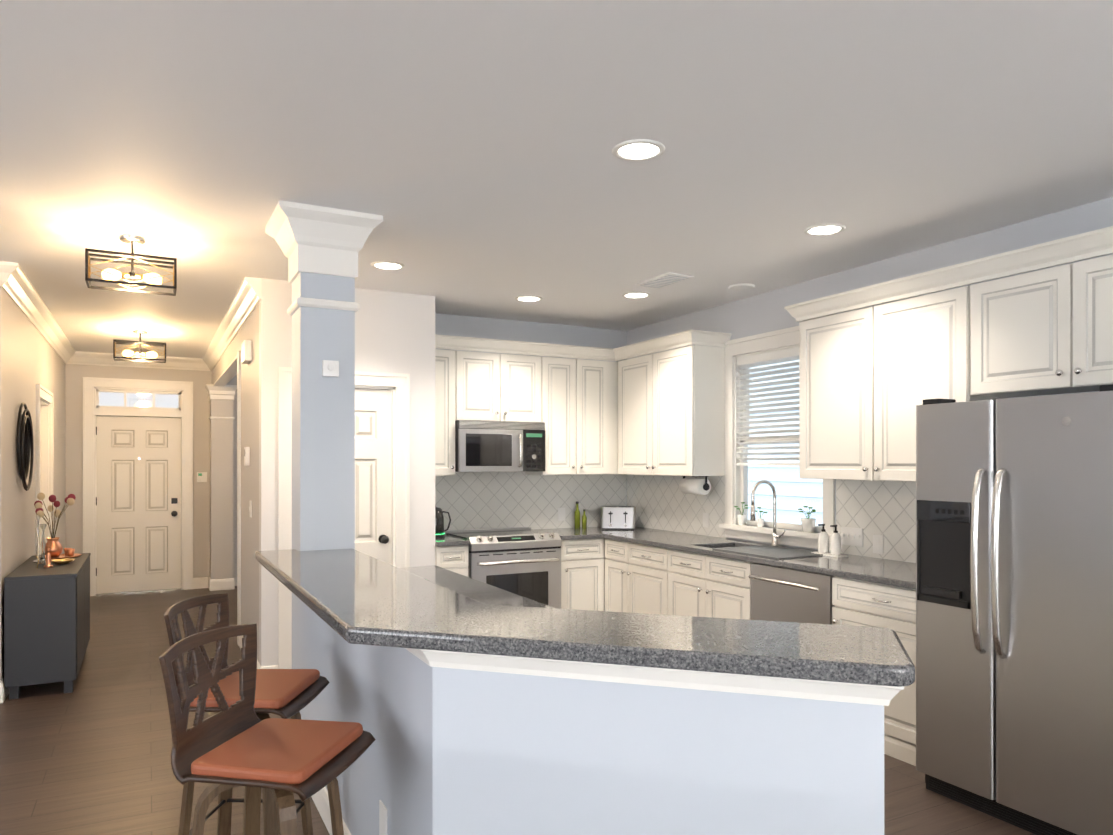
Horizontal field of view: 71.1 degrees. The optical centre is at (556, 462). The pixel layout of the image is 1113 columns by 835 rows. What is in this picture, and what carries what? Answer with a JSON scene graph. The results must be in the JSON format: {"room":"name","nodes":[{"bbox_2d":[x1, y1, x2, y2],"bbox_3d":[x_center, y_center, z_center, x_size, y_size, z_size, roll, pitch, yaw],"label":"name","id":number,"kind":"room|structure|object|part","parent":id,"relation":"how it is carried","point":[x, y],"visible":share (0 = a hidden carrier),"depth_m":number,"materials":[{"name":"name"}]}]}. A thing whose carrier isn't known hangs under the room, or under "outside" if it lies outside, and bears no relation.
{"room":"kitchen","nodes":[
{"label":"kitchen","id":0,"kind":"room"},
{"bbox_2d":[0,286,64,681],"bbox_3d":[-4.524,0.130,6.748,0.120,2.740,4.300,0,0,-28],"label":"wall","id":1,"kind":"structure","parent":0,"point":[30,358],"depth_m":5.63,"materials":[{"name":"grey paint"}]},
{"bbox_2d":[0,680,5,702],"bbox_3d":[-5.307,1.434,3.904,4.174,0.130,0.014,0,0,-28],"label":"baseboard","id":2,"kind":"structure","parent":1,"relation":"attached to","point":[2,690],"depth_m":4.87,"materials":[{"name":"white wood"}]},
{"bbox_2d":[17,402,33,490],"bbox_3d":[-3.846,-0.115,5.641,0.047,0.638,0.678,0,0,-28],"label":"mirror","id":3,"kind":"object","parent":1,"relation":"attached to","point":[25,450],"visible":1,"depth_m":5.64,"materials":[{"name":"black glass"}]},
{"bbox_2d":[0,261,75,363],"bbox_3d":[-4.402,-1.171,6.755,0.102,0.135,4.402,0,0,-28],"label":"crown molding","id":4,"kind":"structure","parent":1,"relation":"attached to","point":[16,285],"depth_m":5.84,"materials":[{"name":"white wood"}]},
{"bbox_2d":[40,405,40,554],"bbox_3d":[-4.559,0.480,6.809,0.065,2.016,0.817,0,0,-28],"label":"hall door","id":5,"kind":"structure","parent":1,"relation":"in","point":[40,473],"depth_m":7.16,"materials":[{"name":"white wood"}]},
{"bbox_2d":[36,384,52,554],"bbox_3d":[-4.547,0.426,6.821,0.148,2.149,1.048,0,0,-28],"label":"door frame","id":6,"kind":"structure","parent":1,"relation":"attached to","point":[44,397],"depth_m":7.19,"materials":[{"name":"white wood"}]},
{"bbox_2d":[65,364,236,585],"bbox_3d":[-3.424,0.130,9.819,4.920,2.740,0.120,0,0,-28],"label":"wall","id":7,"kind":"structure","parent":0,"point":[75,374],"depth_m":9.20,"materials":[{"name":"grey paint"}]},
{"bbox_2d":[83,377,192,595],"bbox_3d":[-4.846,0.268,9.059,1.123,2.464,0.148,0,0,-28],"label":"door frame","id":8,"kind":"structure","parent":7,"relation":"attached to","point":[93,387],"depth_m":9.00,"materials":[{"name":"white painted wood"}]},
{"bbox_2d":[76,351,199,370],"bbox_3d":[-4.785,-1.171,8.981,1.230,0.135,0.102,0,0,-28],"label":"crown molding","id":9,"kind":"structure","parent":7,"relation":"attached to","point":[82,358],"depth_m":8.95,"materials":[{"name":"white wood"}]},
{"bbox_2d":[101,392,178,407],"bbox_3d":[-4.847,-0.730,9.062,0.815,0.160,0.004,0,0,-28],"label":"window","id":10,"kind":"structure","parent":7,"relation":"in","point":[138,401],"depth_m":9.05,"materials":[{"name":"glass"}]},
{"bbox_2d":[96,416,184,593],"bbox_3d":[-4.816,0.476,9.037,0.923,2.021,0.134,0,0,-28],"label":"front door","id":11,"kind":"structure","parent":7,"relation":"in","point":[138,503],"depth_m":9.04,"materials":[{"name":"white wood"}]},
{"bbox_2d":[197,472,206,481],"bbox_3d":[-4.236,0.170,9.312,0.110,0.120,0.023,0,0,-28],"label":"keypad","id":12,"kind":"object","parent":7,"relation":"attached to","point":[201,476],"visible":0.98,"depth_m":9.30,"materials":[{"name":"white plastic"}]},
{"bbox_2d":[211,303,258,661],"bbox_3d":[-3.040,0.130,7.384,0.120,2.740,4.550,0,0,-28],"label":"wall","id":13,"kind":"structure","parent":0,"point":[249,330],"depth_m":5.85,"materials":[{"name":"grey paint"}]},
{"bbox_2d":[205,349,240,645],"bbox_3d":[-3.278,0.280,7.925,0.350,2.440,3.369,0,0,-28],"label":"trim","id":14,"kind":"structure","parent":13,"relation":"attached to","point":[221,394],"depth_m":9.18,"materials":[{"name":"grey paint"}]},
{"bbox_2d":[200,277,260,370],"bbox_3d":[-3.111,-1.171,7.281,0.102,0.135,4.668,0,0,-28],"label":"crown molding","id":15,"kind":"structure","parent":13,"relation":"attached to","point":[248,295],"depth_m":6.33,"materials":[{"name":"white wood"}]},
{"bbox_2d":[241,340,251,363],"bbox_3d":[-2.311,-0.825,5.808,0.049,0.150,0.220,0,0,-28],"label":"door chime","id":16,"kind":"object","parent":13,"relation":"attached to","point":[246,351],"visible":0.98,"depth_m":5.71,"materials":[{"name":"white plastic"}]},
{"bbox_2d":[244,447,249,465],"bbox_3d":[-2.333,-0.050,5.869,0.031,0.140,0.090,0,0,-28],"label":"light switch","id":17,"kind":"object","parent":13,"relation":"attached to","point":[246,456],"depth_m":5.83,"materials":[{"name":"white plastic"}]},
{"bbox_2d":[249,501,251,516],"bbox_3d":[-2.258,0.340,5.745,0.013,0.120,0.080,0,0,-28],"label":"light switch","id":18,"kind":"object","parent":13,"relation":"attached to","point":[250,502],"depth_m":5.72,"materials":[{"name":"white plastic"}]},
{"bbox_2d":[239,635,265,668],"bbox_3d":[-2.302,1.435,5.850,0.034,0.130,1.414,0,0,-28],"label":"baseboard","id":19,"kind":"structure","parent":13,"relation":"attached to","point":[240,637],"depth_m":5.79,"materials":[{"name":"white wood"}]},
{"bbox_2d":[265,200,382,668],"bbox_3d":[-1.202,0.130,4.009,0.495,2.740,0.495,0,0,-28],"label":"column","id":20,"kind":"structure","parent":0,"point":[321,247],"depth_m":3.89,"materials":[{"name":"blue paint"}]},
{"bbox_2d":[322,360,338,376],"bbox_3d":[-1.125,-0.470,3.883,0.080,0.080,0.029,0,0,-28],"label":"sensor","id":21,"kind":"object","parent":20,"relation":"attached to","point":[330,368],"visible":1,"depth_m":3.87,"materials":[{"name":"white plastic"}]},
{"bbox_2d":[259,278,434,666],"bbox_3d":[-1.470,0.130,5.571,1.220,2.740,0.120,0,0,-28],"label":"wall","id":22,"kind":"structure","parent":0,"point":[394,332],"depth_m":5.59,"materials":[{"name":"white paint"}]},
{"bbox_2d":[278,367,409,668],"bbox_3d":[-1.507,0.425,5.536,0.908,2.149,0.148,0,0,-28],"label":"door frame","id":23,"kind":"structure","parent":22,"relation":"attached to","point":[398,384],"depth_m":5.55,"materials":[{"name":"white wood"}]},
{"bbox_2d":[355,389,391,564],"bbox_3d":[-1.483,0.480,5.490,0.668,2.016,0.120,0,0,-28],"label":"pantry door","id":24,"kind":"structure","parent":22,"relation":"in","point":[373,472],"depth_m":5.62,"materials":[{"name":"white wood"}]},
{"bbox_2d":[300,600,479,834],"bbox_3d":[-0.730,0.989,2.973,0.140,1.022,2.010,0,0,-28],"label":"wall","id":25,"kind":"structure","parent":0,"point":[450,751],"depth_m":2.30,"materials":[{"name":"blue paint"}]},
{"bbox_2d":[311,648,438,834],"bbox_3d":[-0.804,0.989,2.925,0.036,1.020,2.024,0,0,-28],"label":"trim","id":26,"kind":"structure","parent":25,"relation":"attached to","point":[430,657],"depth_m":3.13,"materials":[{"name":"white wood"}]},
{"bbox_2d":[379,800,387,834],"bbox_3d":[-0.547,1.140,2.464,0.006,0.120,0.080,0,0,-28],"label":"outlet","id":27,"kind":"object","parent":25,"relation":"attached to","point":[383,820],"visible":0.98,"depth_m":2.46,"materials":[{"name":"white plastic"}]},
{"bbox_2d":[255,549,914,686],"bbox_3d":[-0.238,0.454,2.807,1.258,0.045,2.959,0,0,-28],"label":"peninsula bar","id":28,"kind":"object","parent":25,"relation":"on","point":[352,596],"visible":0.98,"depth_m":2.01,"materials":[{"name":"grey stone"}]},
{"bbox_2d":[0,586,1035,834],"bbox_3d":[-2.093,1.550,2.913,9.370,0.100,13.950,0,0,-28],"label":"floor","id":29,"kind":"structure","parent":0,"point":[90,754],"depth_m":3.97,"materials":[{"name":"brown wood"}]},
{"bbox_2d":[4,553,90,699],"bbox_3d":[-3.597,1.110,5.563,0.392,0.780,1.316,0,0,-28],"label":"console cabinet","id":30,"kind":"object","parent":29,"relation":"on","point":[46,625],"visible":1,"depth_m":5.01,"materials":[{"name":"grey wood"}]},
{"bbox_2d":[33,515,46,563],"bbox_3d":[-3.721,0.549,5.631,0.110,0.340,0.155,0,0,-28],"label":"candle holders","id":31,"kind":"object","parent":30,"relation":"on","point":[43,545],"visible":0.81,"depth_m":5.60,"materials":[{"name":"clear glass"}]},
{"bbox_2d":[35,548,52,567],"bbox_3d":[-3.510,0.653,5.341,0.100,0.132,0.090,0,0,-28],"label":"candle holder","id":32,"kind":"object","parent":30,"relation":"on","point":[48,560],"visible":1,"depth_m":5.35,"materials":[{"name":"orange metal"}]},
{"bbox_2d":[34,493,81,558],"bbox_3d":[-3.791,0.472,5.924,0.312,0.495,0.290,0,0,-28],"label":"vase","id":33,"kind":"object","parent":30,"relation":"on","point":[53,544],"visible":0.94,"depth_m":5.90,"materials":[{"name":"orange metal"}]},
{"bbox_2d":[51,558,74,563],"bbox_3d":[-3.515,0.704,5.550,0.150,0.030,0.150,0,0,-28],"label":"plate","id":34,"kind":"object","parent":30,"relation":"on","point":[63,561],"visible":0.98,"depth_m":5.54,"materials":[{"name":"gold metal"}]},
{"bbox_2d":[164,593,329,834],"bbox_3d":[-1.070,0.987,2.691,0.445,1.027,0.419,0,0,2],"label":"bar stool","id":35,"kind":"object","parent":29,"relation":"on","point":[286,693],"visible":0.42,"depth_m":2.66,"materials":[{"name":"brown wood"}]},
{"bbox_3d":[-1.026,0.775,2.685,0.440,0.034,0.464,0,0,-28],"label":"seat","id":36,"kind":"part","parent":35,"relation":"part of","materials":[{"name":"brown leather"}]},
{"bbox_2d":[159,623,375,834],"bbox_3d":[-0.787,0.987,2.127,0.445,1.027,0.424,0,0,10],"label":"bar stool","id":37,"kind":"object","parent":29,"relation":"on","point":[237,743],"visible":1,"depth_m":2.09,"materials":[{"name":"leather"}]},
{"bbox_3d":[-0.743,0.775,2.118,0.458,0.034,0.469,0,0,-28],"label":"seat","id":38,"kind":"part","parent":37,"relation":"part of","materials":[{"name":"brown leather"}]},
{"bbox_2d":[435,545,468,576],"bbox_3d":[-0.926,1.012,6.131,0.261,0.776,0.628,0,0,-28],"label":"base cabinet","id":39,"kind":"object","parent":29,"relation":"on","point":[455,559],"depth_m":5.86,"materials":[{"name":"white wood"}]},
{"bbox_2d":[435,535,469,546],"bbox_3d":[-0.918,0.604,6.121,0.265,0.035,0.653,0,0,-28],"label":"countertop","id":40,"kind":"structure","parent":39,"relation":"on","point":[448,540],"depth_m":5.87,"materials":[{"name":"grey stone"}]},
{"bbox_2d":[435,506,450,537],"bbox_3d":[-0.947,0.461,6.172,0.214,0.249,0.170,0,0,-28],"label":"kettle","id":41,"kind":"object","parent":40,"relation":"on","point":[439,525],"visible":0.52,"depth_m":6.11,"materials":[{"name":"black plastic"}]},
{"bbox_2d":[444,527,561,608],"bbox_3d":[-0.433,1.018,6.324,0.773,0.924,0.724,0,0,-28],"label":"range oven","id":42,"kind":"object","parent":29,"relation":"on","point":[525,562],"visible":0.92,"depth_m":6.11,"materials":[{"name":"silver metal"}]},
{"bbox_2d":[561,538,606,610],"bbox_3d":[0.069,1.012,6.652,0.407,0.776,0.628,0,0,-28],"label":"base cabinet","id":43,"kind":"object","parent":29,"relation":"on","point":[582,574],"depth_m":6.38,"materials":[{"name":"white wood"}]},
{"bbox_2d":[534,527,598,539],"bbox_3d":[0.054,0.604,6.627,0.364,0.035,0.659,0,0,-28],"label":"countertop","id":44,"kind":"structure","parent":43,"relation":"on","point":[564,533],"depth_m":6.47,"materials":[{"name":"grey stone"}]},
{"bbox_2d":[605,539,624,611],"bbox_3d":[0.760,1.012,6.453,0.628,0.776,0.357,0,0,-28],"label":"base cabinet","id":45,"kind":"object","parent":29,"relation":"on","point":[614,549],"depth_m":6.33,"materials":[{"name":"white wood"}]},
{"bbox_2d":[583,527,915,588],"bbox_3d":[1.227,0.604,5.507,0.676,0.035,3.731,0,0,-28],"label":"countertop","id":46,"kind":"structure","parent":45,"relation":"on","point":[885,571],"depth_m":4.78,"materials":[{"name":"grey stone"}]},
{"bbox_2d":[601,506,634,529],"bbox_3d":[0.548,0.487,6.944,0.300,0.196,0.282,0,0,4],"label":"toaster","id":47,"kind":"object","parent":46,"relation":"on","point":[617,517],"visible":1,"depth_m":6.83,"materials":[{"name":"silver metal"}]},
{"bbox_2d":[712,545,822,558],"bbox_3d":[1.408,0.581,5.125,0.465,0.009,0.620,0,0,-28],"label":"sink","id":48,"kind":"object","parent":46,"relation":"on","point":[774,552],"visible":0.88,"depth_m":5.08,"materials":[{"name":"grey metal"}]},
{"bbox_2d":[750,480,785,545],"bbox_3d":[1.467,0.351,5.395,0.246,0.467,0.133,0,0,-28],"label":"faucet","id":49,"kind":"object","parent":46,"relation":"on","point":[775,536],"visible":0.98,"depth_m":5.45,"materials":[{"name":"silver metal"}]},
{"bbox_2d":[811,524,847,557],"bbox_3d":[1.727,0.487,4.931,0.090,0.195,0.220,0,0,-28],"label":"soap dispensers","id":50,"kind":"object","parent":46,"relation":"on","point":[835,543],"visible":1,"depth_m":4.89,"materials":[{"name":"white ceramic"}]},
{"bbox_2d":[625,542,736,614],"bbox_3d":[0.965,1.012,6.060,0.628,0.776,0.529,0,0,-28],"label":"base cabinet","id":51,"kind":"object","parent":29,"relation":"on","point":[643,579],"depth_m":5.82,"materials":[{"name":"white wood"}]},
{"bbox_2d":[669,571,750,619],"bbox_3d":[1.293,1.120,5.434,0.628,0.560,0.880,0,0,-28],"label":"base cabinet","id":52,"kind":"object","parent":29,"relation":"on","point":[718,594],"depth_m":5.23,"materials":[{"name":"white wood"}]},
{"bbox_2d":[748,563,833,623],"bbox_3d":[1.619,1.061,4.737,0.680,0.874,0.644,0,0,-28],"label":"dishwasher","id":53,"kind":"object","parent":29,"relation":"on","point":[781,594],"visible":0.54,"depth_m":4.59,"materials":[{"name":"silver metal"}]},
{"bbox_2d":[832,576,915,744],"bbox_3d":[1.959,1.011,4.163,0.628,0.776,0.675,0,0,-28],"label":"base cabinet","id":54,"kind":"object","parent":29,"relation":"on","point":[855,602],"depth_m":3.98,"materials":[{"name":"white wood"}]},
{"bbox_2d":[884,734,915,765],"bbox_3d":[0.652,1.451,5.087,2.084,0.096,3.525,0,0,-28],"label":"plinth","id":55,"kind":"object","parent":29,"relation":"on","point":[899,749],"visible":0.02,"depth_m":3.93,"materials":[{"name":"white wood"}]},
{"bbox_2d":[916,384,1112,834],"bbox_3d":[2.195,0.605,3.379,0.900,1.790,0.894,0,0,-28],"label":"fridge","id":56,"kind":"object","parent":29,"relation":"on","point":[1014,611],"visible":1,"depth_m":3.17,"materials":[{"name":"silver metal"}]},
{"bbox_3d":[-0.056,1.061,3.099,1.165,0.877,2.961,0,0,-28],"label":"base cabinet","id":57,"kind":"object","parent":29,"relation":"on","visible":0},
{"bbox_2d":[400,565,553,607],"bbox_3d":[-0.049,0.603,3.119,1.197,0.035,2.982,0,0,-28],"label":"countertop","id":58,"kind":"structure","parent":57,"relation":"on","point":[480,591],"depth_m":3.64,"materials":[{"name":"grey stone"}]},
{"bbox_2d":[435,334,610,360],"bbox_3d":[-0.240,-0.946,6.439,1.757,0.100,0.062,0,0,-28],"label":"crown molding","id":59,"kind":"structure","parent":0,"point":[441,341],"depth_m":6.40,"materials":[{"name":"white wood"}]},
{"bbox_2d":[435,313,626,529],"bbox_3d":[-0.344,0.130,6.860,2.210,2.740,0.120,0,0,-28],"label":"wall","id":60,"kind":"structure","parent":0,"point":[475,327],"depth_m":6.84,"materials":[{"name":"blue paint"}]},
{"bbox_2d":[435,349,617,475],"bbox_3d":[-0.179,-0.397,6.672,2.085,0.995,0.363,0,0,-28],"label":"upper cabinet","id":61,"kind":"object","parent":60,"relation":"attached to","point":[572,404],"visible":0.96,"depth_m":6.55,"materials":[{"name":"white wood"}]},
{"bbox_2d":[455,420,544,471],"bbox_3d":[-0.504,-0.134,6.443,0.754,0.408,0.450,0,0,-28],"label":"microwave","id":62,"kind":"object","parent":61,"relation":"attached to","point":[498,446],"visible":1,"depth_m":6.27,"materials":[{"name":"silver metal"}]},
{"bbox_2d":[435,471,626,529],"bbox_3d":[-0.261,0.318,6.832,2.088,0.536,0.005,0,0,-28],"label":"tile backsplash","id":63,"kind":"structure","parent":60,"relation":"attached to","point":[488,500],"depth_m":6.82,"materials":[{"name":"white tile"}]},
{"bbox_2d":[558,508,564,520],"bbox_3d":[0.048,0.460,6.986,0.075,0.115,0.009,0,0,-28],"label":"outlet","id":64,"kind":"object","parent":63,"relation":"attached to","point":[561,511],"depth_m":6.98,"materials":[{"name":"white plastic"}]},
{"bbox_2d":[0,0,1112,357],"bbox_3d":[-2.093,-1.290,2.913,9.370,0.100,13.950,0,0,-28],"label":"ceiling","id":65,"kind":"structure","parent":0,"point":[464,148],"depth_m":3.00,"materials":[{"name":"white paint"}]},
{"bbox_2d":[85,234,176,295],"bbox_3d":[-2.331,-1.099,4.284,0.432,0.280,0.212,0,0,-28],"label":"light","id":66,"kind":"object","parent":65,"relation":"attached to","point":[113,275],"visible":1,"depth_m":4.27,"materials":[{"name":"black metal"}]},
{"bbox_2d":[113,329,165,362],"bbox_3d":[-3.900,-1.099,7.301,0.432,0.280,0.212,0,0,-28],"label":"light","id":67,"kind":"object","parent":65,"relation":"attached to","point":[127,354],"visible":1,"depth_m":7.28,"materials":[{"name":"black metal"}]},
{"bbox_2d":[371,261,404,269],"bbox_3d":[-1.059,-1.237,4.894,0.209,0.007,0.209,0,0,17],"label":"recessed light","id":68,"kind":"object","parent":65,"relation":"in","point":[384,265],"depth_m":4.89,"materials":[{"name":"white glass"}]},
{"bbox_2d":[515,296,542,301],"bbox_3d":[-0.210,-1.236,5.881,0.209,0.007,0.209,0,0,17],"label":"recessed light","id":69,"kind":"object","parent":65,"relation":"in","point":[520,298],"depth_m":5.87,"materials":[{"name":"white"}]},
{"bbox_2d":[622,292,649,298],"bbox_3d":[0.589,-1.237,5.757,0.209,0.007,0.209,0,0,17],"label":"recessed light","id":70,"kind":"object","parent":65,"relation":"in","point":[634,295],"depth_m":5.75,"materials":[{"name":"white glass"}]},
{"bbox_2d":[612,139,664,160],"bbox_3d":[0.326,-1.237,3.091,0.209,0.007,0.209,0,0,17],"label":"recessed light","id":71,"kind":"object","parent":65,"relation":"in","point":[639,150],"depth_m":3.08,"materials":[{"name":"white"}]},
{"bbox_2d":[636,272,692,288],"bbox_3d":[0.727,-1.232,5.277,0.200,0.015,0.380,0,0,-28],"label":"ceiling vent","id":72,"kind":"object","parent":65,"relation":"in","point":[665,280],"depth_m":5.25,"materials":[{"name":"white plastic"}]},
{"bbox_2d":[729,283,754,290],"bbox_3d":[1.301,-1.234,5.475,0.179,0.012,0.179,0,0,17],"label":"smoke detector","id":73,"kind":"object","parent":65,"relation":"in","point":[744,286],"depth_m":5.45,"materials":[{"name":"white plastic"}]},
{"bbox_2d":[804,223,845,235],"bbox_3d":[1.424,-1.237,4.140,0.209,0.007,0.209,0,0,17],"label":"recessed light","id":74,"kind":"object","parent":65,"relation":"in","point":[829,228],"depth_m":4.13,"materials":[{"name":"white glass"}]},
{"bbox_2d":[574,501,586,528],"bbox_3d":[0.215,0.465,6.957,0.103,0.240,0.077,0,0,-28],"label":"oil bottles","id":75,"kind":"object","parent":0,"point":[577,519],"visible":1,"depth_m":6.94,"materials":[{"name":"green glass"}]},
{"bbox_2d":[480,671,883,834],"bbox_3d":[0.296,0.989,1.969,0.727,1.022,0.836,0,0,-28],"label":"wall","id":76,"kind":"structure","parent":0,"point":[559,756],"depth_m":1.86,"materials":[{"name":"grey paint"}]},
{"bbox_2d":[439,651,903,705],"bbox_3d":[0.277,0.989,1.897,0.878,1.020,0.829,0,0,-28],"label":"trim","id":77,"kind":"structure","parent":76,"relation":"attached to","point":[794,688],"depth_m":1.84,"materials":[{"name":"white wood"}]},
{"bbox_2d":[627,197,1112,562],"bbox_3d":[1.929,0.130,5.031,0.120,2.740,13.570,0,0,-28],"label":"wall","id":78,"kind":"structure","parent":0,"point":[756,314],"depth_m":4.82,"materials":[{"name":"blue paint"}]},
{"bbox_2d":[611,330,731,475],"bbox_3d":[0.910,-0.448,6.421,0.390,1.097,1.153,0,0,-28],"label":"upper cabinet","id":79,"kind":"object","parent":78,"relation":"attached to","point":[671,403],"depth_m":6.12,"materials":[{"name":"white wood"}]},
{"bbox_3d":[0.781,-0.946,6.316,0.062,0.100,1.085,0,0,-28],"label":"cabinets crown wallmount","id":80,"kind":"part","parent":79,"relation":"part of","materials":[{"name":"white wood"}]},
{"bbox_2d":[679,476,710,494],"bbox_3d":[1.090,0.174,6.137,0.124,0.146,0.292,0,0,-28],"label":"paper towel holder","id":81,"kind":"object","parent":79,"relation":"attached to","point":[694,486],"visible":0.94,"depth_m":6.05,"materials":[{"name":"white paper"}]},
{"bbox_3d":[1.196,-0.946,5.955,0.314,0.100,0.062,0,0,-28],"label":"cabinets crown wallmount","id":82,"kind":"part","parent":79,"relation":"part of","materials":[{"name":"white wood"}]},
{"bbox_2d":[627,474,725,537],"bbox_3d":[0.991,0.343,6.684,0.006,0.485,1.410,0,0,-28],"label":"tile backsplash","id":83,"kind":"structure","parent":78,"relation":"attached to","point":[659,503],"depth_m":6.65,"materials":[{"name":"white tile"}]},
{"bbox_2d":[703,513,708,527],"bbox_3d":[1.201,0.460,6.269,0.010,0.115,0.075,0,0,-28],"label":"outlet","id":84,"kind":"object","parent":83,"relation":"attached to","point":[705,515],"depth_m":6.26,"materials":[{"name":"white plastic"}]},
{"bbox_2d":[719,326,834,549],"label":"window","id":85,"kind":"structure","parent":78,"relation":"in","point":[736,477],"depth_m":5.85,"materials":[{"name":"white"}]},
{"bbox_2d":[736,347,798,465],"bbox_3d":[1.591,-0.392,5.588,0.051,0.824,0.864,0,0,-28],"label":"window blinds","id":86,"kind":"object","parent":85,"relation":"attached to","point":[774,357],"visible":0.71,"depth_m":5.67,"materials":[{"name":"white plastic"}]},
{"bbox_2d":[734,502,815,531],"bbox_3d":[1.561,0.381,5.603,0.113,0.177,0.785,0,0,-28],"label":"potted plant","id":87,"kind":"object","parent":85,"relation":"on","point":[808,524],"visible":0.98,"depth_m":5.33,"materials":[{"name":"white ceramic"}]},
{"bbox_2d":[836,479,915,562],"bbox_3d":[2.102,0.343,4.566,0.004,0.485,1.185,0,0,-28],"label":"tile backsplash","id":88,"kind":"structure","parent":78,"relation":"attached to","point":[887,509],"depth_m":4.77,"materials":[{"name":"white tile"}]},
{"bbox_2d":[841,527,862,546],"bbox_3d":[1.880,0.470,4.965,0.016,0.115,0.170,0,0,-28],"label":"outlet","id":89,"kind":"object","parent":88,"relation":"attached to","point":[850,536],"depth_m":4.96,"materials":[{"name":"white plastic"}]},
{"bbox_2d":[873,534,882,553],"bbox_3d":[1.975,0.500,4.789,0.010,0.115,0.075,0,0,-28],"label":"outlet","id":90,"kind":"object","parent":88,"relation":"attached to","point":[877,539],"depth_m":4.78,"materials":[{"name":"white plastic"}]},
{"bbox_2d":[799,286,1001,480],"bbox_3d":[1.947,-0.398,4.509,0.328,0.996,1.145,0,0,-28],"label":"upper cabinet","id":91,"kind":"object","parent":78,"relation":"attached to","point":[871,378],"depth_m":4.42,"materials":[{"name":"white wood"}]},
{"bbox_2d":[784,226,1112,321],"bbox_3d":[2.006,-0.946,3.975,0.062,0.100,2.271,0,0,-28],"label":"crown molding","id":92,"kind":"structure","parent":91,"relation":"on","point":[1086,245],"depth_m":3.89,"materials":[{"name":"white wood"}]},
{"bbox_2d":[966,254,1112,398],"bbox_3d":[2.445,-0.618,3.557,0.328,0.555,1.000,0,0,-28],"label":"upper cabinet","id":93,"kind":"object","parent":78,"relation":"attached to","point":[1049,331],"depth_m":3.60,"materials":[{"name":"white wood"}]},
{"label":"outside","id":94,"kind":"structure","parent":0,"visible":0},
{"bbox_2d":[99,392,177,417],"bbox_3d":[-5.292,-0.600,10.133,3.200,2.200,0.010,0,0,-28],"label":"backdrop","id":95,"kind":"structure","parent":94,"point":[110,400],"depth_m":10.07,"materials":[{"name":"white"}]}
]}

